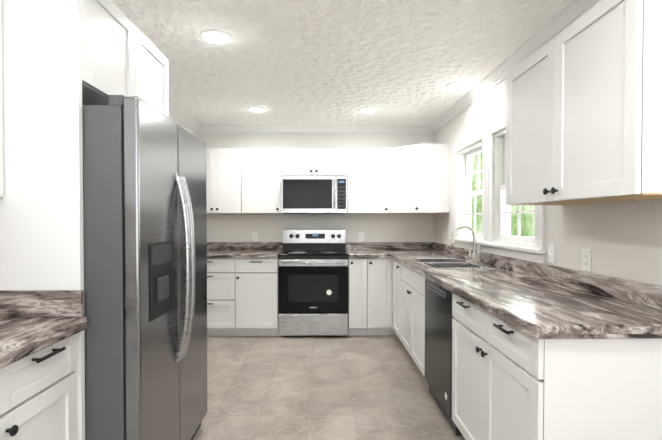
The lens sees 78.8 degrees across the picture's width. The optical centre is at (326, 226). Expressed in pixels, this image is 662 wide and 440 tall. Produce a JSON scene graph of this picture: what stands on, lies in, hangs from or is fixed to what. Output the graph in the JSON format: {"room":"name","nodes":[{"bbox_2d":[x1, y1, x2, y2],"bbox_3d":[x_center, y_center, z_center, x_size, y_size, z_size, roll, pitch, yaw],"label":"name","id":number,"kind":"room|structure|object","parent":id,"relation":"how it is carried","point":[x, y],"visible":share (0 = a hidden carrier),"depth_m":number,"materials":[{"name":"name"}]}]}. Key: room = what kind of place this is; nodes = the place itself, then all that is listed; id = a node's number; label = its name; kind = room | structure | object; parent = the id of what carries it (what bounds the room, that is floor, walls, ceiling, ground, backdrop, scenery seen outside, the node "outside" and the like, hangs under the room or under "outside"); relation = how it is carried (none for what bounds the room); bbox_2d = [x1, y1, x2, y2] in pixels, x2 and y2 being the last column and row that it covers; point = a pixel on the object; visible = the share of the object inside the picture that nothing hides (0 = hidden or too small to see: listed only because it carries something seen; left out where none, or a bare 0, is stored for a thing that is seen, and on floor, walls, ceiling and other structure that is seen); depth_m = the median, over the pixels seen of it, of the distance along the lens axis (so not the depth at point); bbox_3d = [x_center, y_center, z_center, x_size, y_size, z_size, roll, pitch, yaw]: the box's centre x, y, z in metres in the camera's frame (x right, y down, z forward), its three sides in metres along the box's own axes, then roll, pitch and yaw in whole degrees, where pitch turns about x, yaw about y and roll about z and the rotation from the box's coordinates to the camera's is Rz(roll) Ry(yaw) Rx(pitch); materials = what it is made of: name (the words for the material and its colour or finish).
{"room":"kitchen","nodes":[
{"label":"kitchen","id":0,"kind":"room"},
{"bbox_2d":[169,115,195,135],"bbox_3d":[-1.633,0.045,1.196,0.140,2.430,7.530,0,1,-1],"label":"wall","id":1,"kind":"structure","parent":0,"point":[181,124],"depth_m":4.44,"materials":[{"name":"white paint"}]},
{"bbox_2d":[0,0,3,196],"bbox_3d":[-1.383,-0.480,1.022,0.352,0.744,0.974,0,1,-1],"label":"upper cabinet","id":2,"kind":"object","parent":1,"relation":"attached to","point":[1,148],"visible":1,"depth_m":1.49,"materials":[{"name":"white wood"}]},
{"bbox_2d":[81,0,168,117],"bbox_3d":[-1.239,-0.775,1.965,0.660,0.423,0.865,0,1,-1],"label":"upper cabinet","id":3,"kind":"object","parent":1,"relation":"attached to","point":[122,54],"visible":0.27,"depth_m":1.82,"materials":[{"name":"white wood"}]},
{"bbox_2d":[168,101,199,132],"bbox_3d":[-1.526,-1.130,1.179,0.072,0.080,7.530,0,1,-1],"label":"crown molding","id":4,"kind":"structure","parent":1,"relation":"attached to","point":[175,112],"depth_m":4.37,"materials":[{"name":"white wood"}]},
{"bbox_2d":[196,133,433,241],"bbox_3d":[-0.138,-0.013,5.047,3.215,2.430,0.140,0,1,-1],"label":"wall","id":5,"kind":"structure","parent":0,"point":[372,227],"depth_m":4.97,"materials":[{"name":"white paint"}]},
{"bbox_2d":[206,148,245,213],"bbox_3d":[-1.257,-0.532,4.792,0.668,0.744,0.325,0,1,-1],"label":"upper cabinet","id":6,"kind":"object","parent":5,"relation":"attached to","point":[225,167],"depth_m":4.64,"materials":[{"name":"white wood"}]},
{"bbox_2d":[252,232,257,241],"bbox_3d":[-0.884,0.129,4.966,0.070,0.116,0.007,0,1,-1],"label":"outlet","id":7,"kind":"object","parent":5,"relation":"attached to","point":[254,234],"depth_m":4.96,"materials":[{"name":"white plastic"}]},
{"bbox_2d":[246,148,282,213],"bbox_3d":[-0.789,-0.532,4.797,0.511,0.744,0.325,0,1,-1],"label":"upper cabinet","id":8,"kind":"object","parent":5,"relation":"attached to","point":[263,165],"depth_m":4.64,"materials":[{"name":"white wood"}]},
{"bbox_2d":[282,148,345,174],"bbox_3d":[-0.149,-0.751,4.801,0.765,0.306,0.325,0,1,-1],"label":"upper cabinet","id":9,"kind":"object","parent":5,"relation":"attached to","point":[295,161],"depth_m":4.64,"materials":[{"name":"white wood"}]},
{"bbox_2d":[280,175,346,213],"bbox_3d":[-0.148,-0.366,4.756,0.760,0.434,0.428,0,1,-1],"label":"over-the-range microwave","id":10,"kind":"object","parent":9,"relation":"attached to","point":[313,194],"visible":1,"depth_m":4.58,"materials":[{"name":"silver metal"}]},
{"bbox_2d":[200,125,427,133],"bbox_3d":[-0.134,-1.186,4.924,2.760,0.080,0.072,0,1,-1],"label":"crown molding","id":11,"kind":"structure","parent":5,"relation":"attached to","point":[203,128],"depth_m":4.92,"materials":[{"name":"white wood"}]},
{"bbox_2d":[359,232,363,240],"bbox_3d":[0.431,0.123,4.980,0.070,0.116,0.007,0,1,-1],"label":"outlet","id":12,"kind":"object","parent":5,"relation":"attached to","point":[361,234],"depth_m":4.98,"materials":[{"name":"white plastic"}]},
{"bbox_2d":[346,148,381,213],"bbox_3d":[0.499,-0.532,4.794,0.526,0.744,0.361,0,1,-1],"label":"upper cabinet","id":13,"kind":"object","parent":5,"relation":"attached to","point":[363,165],"depth_m":4.66,"materials":[{"name":"white wood"}]},
{"bbox_2d":[382,144,449,213],"bbox_3d":[0.996,-0.530,4.670,0.673,0.744,0.620,0,1,-1],"label":"upper cabinet","id":14,"kind":"object","parent":5,"relation":"attached to","point":[411,179],"depth_m":4.40,"materials":[{"name":"white wood"}]},
{"bbox_2d":[193,335,464,439],"bbox_3d":[-0.095,1.310,1.232,3.215,0.100,7.810,0,1,-1],"label":"floor","id":15,"kind":"structure","parent":0,"point":[362,387],"depth_m":3.01,"materials":[{"name":"tile"}]},
{"bbox_2d":[0,358,23,439],"bbox_3d":[-1.247,0.827,0.921,0.620,0.876,0.582,0,1,-1],"label":"base cabinet","id":16,"kind":"object","parent":15,"relation":"on","point":[12,375],"depth_m":1.21,"materials":[{"name":"white wood"}]},
{"bbox_2d":[0,0,84,439],"bbox_3d":[-1.249,0.138,1.533,0.631,2.235,0.022,0,1,-1],"label":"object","id":17,"kind":"object","parent":15,"relation":"on","point":[41,227],"visible":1,"depth_m":1.52,"materials":[{"name":"white"}]},
{"bbox_2d":[24,334,77,439],"bbox_3d":[-1.252,0.821,1.310,0.620,0.876,0.440,0,1,-1],"label":"base cabinet","id":18,"kind":"object","parent":15,"relation":"on","point":[38,395],"depth_m":1.39,"materials":[{"name":"white wood"}]},
{"bbox_2d":[0,290,86,368],"bbox_3d":[-1.224,0.329,0.595,0.660,0.149,1.860,0,1,-1],"label":"countertop","id":19,"kind":"structure","parent":18,"relation":"on","point":[33,321],"depth_m":1.48,"materials":[{"name":"stone"}]},
{"bbox_2d":[82,95,206,439],"bbox_3d":[-1.102,0.365,2.020,0.880,1.764,0.924,0,1,-1],"label":"refrigerator","id":20,"kind":"object","parent":15,"relation":"on","point":[145,243],"visible":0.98,"depth_m":1.60,"materials":[{"name":"grey metal"}]},
{"bbox_2d":[207,259,242,335],"bbox_3d":[-1.261,0.771,4.664,0.657,0.876,0.620,0,1,-1],"label":"base cabinet","id":21,"kind":"object","parent":15,"relation":"on","point":[242,297],"depth_m":4.36,"materials":[{"name":"white wood"}]},
{"bbox_2d":[207,242,282,258],"bbox_3d":[-1.065,0.270,4.645,1.068,0.144,0.648,0,1,-1],"label":"countertop","id":22,"kind":"structure","parent":21,"relation":"on","point":[215,250],"depth_m":4.85,"materials":[{"name":"stone"}]},
{"bbox_2d":[243,258,277,335],"bbox_3d":[-0.762,0.771,4.670,0.462,0.876,0.620,0,1,-1],"label":"base cabinet","id":23,"kind":"object","parent":15,"relation":"on","point":[260,276],"depth_m":4.37,"materials":[{"name":"white wood"}]},
{"bbox_2d":[278,229,348,336],"bbox_3d":[-0.147,0.624,4.624,0.762,1.167,0.666,0,1,-1],"label":"range","id":24,"kind":"object","parent":15,"relation":"on","point":[312,282],"visible":1,"depth_m":4.35,"materials":[{"name":"silver metal"}]},
{"bbox_2d":[348,259,374,334],"bbox_3d":[0.369,0.770,4.683,0.264,0.876,0.620,0,1,-1],"label":"base cabinet","id":25,"kind":"object","parent":15,"relation":"on","point":[361,272],"depth_m":4.38,"materials":[{"name":"white wood"}]},
{"bbox_2d":[346,242,386,258],"bbox_3d":[0.459,0.270,4.662,0.444,0.144,0.648,0,1,-1],"label":"countertop","id":26,"kind":"structure","parent":25,"relation":"on","point":[356,250],"depth_m":4.85,"materials":[{"name":"stone"}]},
{"bbox_2d":[375,259,394,334],"bbox_3d":[0.543,0.770,4.685,0.329,0.876,0.620,0,1,-1],"label":"base cabinet","id":27,"kind":"object","parent":15,"relation":"on","point":[383,267],"depth_m":4.38,"materials":[{"name":"white wood"}]},
{"bbox_2d":[392,260,424,338],"bbox_3d":[1.028,0.778,4.151,0.620,0.876,0.497,0,1,-1],"label":"base cabinet","id":28,"kind":"object","parent":15,"relation":"on","point":[400,272],"depth_m":4.08,"materials":[{"name":"white wood"}]},
{"bbox_2d":[400,280,424,376],"bbox_3d":[1.035,0.877,3.479,0.620,0.700,0.970,0,1,-1],"label":"base cabinet","id":29,"kind":"object","parent":15,"relation":"on","point":[412,292],"depth_m":3.37,"materials":[{"name":"white wood"}]},
{"bbox_2d":[425,278,461,434],"bbox_3d":[1.032,0.801,2.685,0.608,0.871,0.610,0,1,-1],"label":"dishwasher","id":30,"kind":"object","parent":15,"relation":"on","point":[438,338],"visible":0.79,"depth_m":2.61,"materials":[{"name":"grey metal"}]},
{"bbox_2d":[452,293,661,439],"bbox_3d":[1.053,0.812,1.903,0.620,0.876,0.950,0,1,-1],"label":"base cabinet","id":31,"kind":"object","parent":15,"relation":"on","point":[509,382],"depth_m":1.43,"materials":[{"name":"white wood"}]},
{"bbox_2d":[387,242,661,338],"bbox_3d":[1.023,0.292,3.193,0.651,0.144,3.598,0,1,-1],"label":"countertop","id":32,"kind":"structure","parent":31,"relation":"on","point":[535,300],"depth_m":1.87,"materials":[{"name":"stone"}]},
{"bbox_2d":[408,258,499,268],"bbox_3d":[1.035,0.395,3.416,0.525,0.179,0.800,0,1,-1],"label":"sink","id":33,"kind":"object","parent":32,"relation":"in","point":[446,263],"visible":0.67,"depth_m":3.40,"materials":[{"name":"silver metal"}]},
{"bbox_2d":[451,225,482,263],"bbox_3d":[1.167,0.147,3.414,0.228,0.316,0.250,0,1,-1],"label":"faucet","id":34,"kind":"object","parent":32,"relation":"on","point":[473,258],"visible":1,"depth_m":3.40,"materials":[{"name":"silver metal"}]},
{"bbox_2d":[111,0,572,125],"bbox_3d":[-0.095,-1.220,1.194,3.215,0.100,7.810,0,1,-1],"label":"ceiling","id":35,"kind":"structure","parent":0,"point":[338,62],"depth_m":2.78,"materials":[{"name":"white paint"}]},
{"bbox_2d":[200,29,232,44],"bbox_3d":[-0.693,-1.185,2.528,0.200,0.010,0.200,0,1,-1],"label":"recessed light","id":36,"kind":"object","parent":35,"relation":"in","point":[216,37],"visible":0.98,"depth_m":2.51,"materials":[{"name":"white plastic"}]},
{"bbox_2d":[247,106,265,111],"bbox_3d":[-0.726,-1.209,4.173,0.200,0.010,0.200,0,1,-1],"label":"recessed light","id":37,"kind":"object","parent":35,"relation":"in","point":[256,109],"visible":0.98,"depth_m":4.15,"materials":[{"name":"white plastic"}]},
{"bbox_2d":[359,107,377,112],"bbox_3d":[0.434,-1.210,4.200,0.200,0.010,0.200,0,1,-1],"label":"recessed light","id":38,"kind":"object","parent":35,"relation":"in","point":[367,110],"visible":0.96,"depth_m":4.18,"materials":[{"name":"white"}]},
{"bbox_2d":[446,81,469,88],"bbox_3d":[1.117,-1.198,3.423,0.200,0.010,0.200,0,1,-1],"label":"recessed light","id":39,"kind":"object","parent":35,"relation":"in","point":[458,85],"visible":0.98,"depth_m":3.41,"materials":[{"name":"white"}]},
{"bbox_2d":[434,78,661,285],"bbox_3d":[1.442,0.045,1.230,0.140,2.430,7.530,0,1,-1],"label":"wall","id":40,"kind":"structure","parent":0,"point":[622,240],"depth_m":2.07,"materials":[{"name":"white paint"}]},
{"bbox_2d":[450,114,545,262],"bbox_3d":[1.389,-0.300,3.345,0.180,1.085,1.730,0,1,-1],"label":"window","id":41,"kind":"structure","parent":40,"relation":"in","point":[486,243],"depth_m":3.27,"materials":[{"name":"white wood"}]},
{"bbox_2d":[428,0,600,133],"bbox_3d":[1.336,-1.130,1.211,0.072,0.080,7.530,0,1,-1],"label":"crown molding","id":42,"kind":"structure","parent":40,"relation":"attached to","point":[569,14],"depth_m":2.73,"materials":[{"name":"white wood"}]},
{"bbox_2d":[548,243,554,262],"bbox_3d":[1.349,0.162,2.426,0.016,0.116,0.070,0,1,-1],"label":"outlet","id":43,"kind":"object","parent":40,"relation":"attached to","point":[551,247],"depth_m":2.42,"materials":[{"name":"white plastic"}]},
{"bbox_2d":[506,0,661,204],"bbox_3d":[1.187,-0.489,1.839,0.352,0.750,0.970,0,1,-1],"label":"upper cabinet","id":44,"kind":"object","parent":40,"relation":"attached to","point":[584,109],"visible":1,"depth_m":1.60,"materials":[{"name":"white painted wood"},{"name":"tan plywood"}]},
{"bbox_2d":[582,249,590,271],"bbox_3d":[1.358,0.177,2.106,0.007,0.116,0.070,0,1,-1],"label":"outlet","id":45,"kind":"object","parent":40,"relation":"attached to","point":[586,259],"depth_m":2.10,"materials":[{"name":"white plastic"}]},
{"label":"outside","id":46,"kind":"structure","parent":0,"visible":0},
{"bbox_2d":[472,152,534,236],"bbox_3d":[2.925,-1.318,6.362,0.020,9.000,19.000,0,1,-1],"label":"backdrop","id":47,"kind":"structure","parent":46,"point":[527,226],"depth_m":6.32,"materials":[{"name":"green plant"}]}
]}

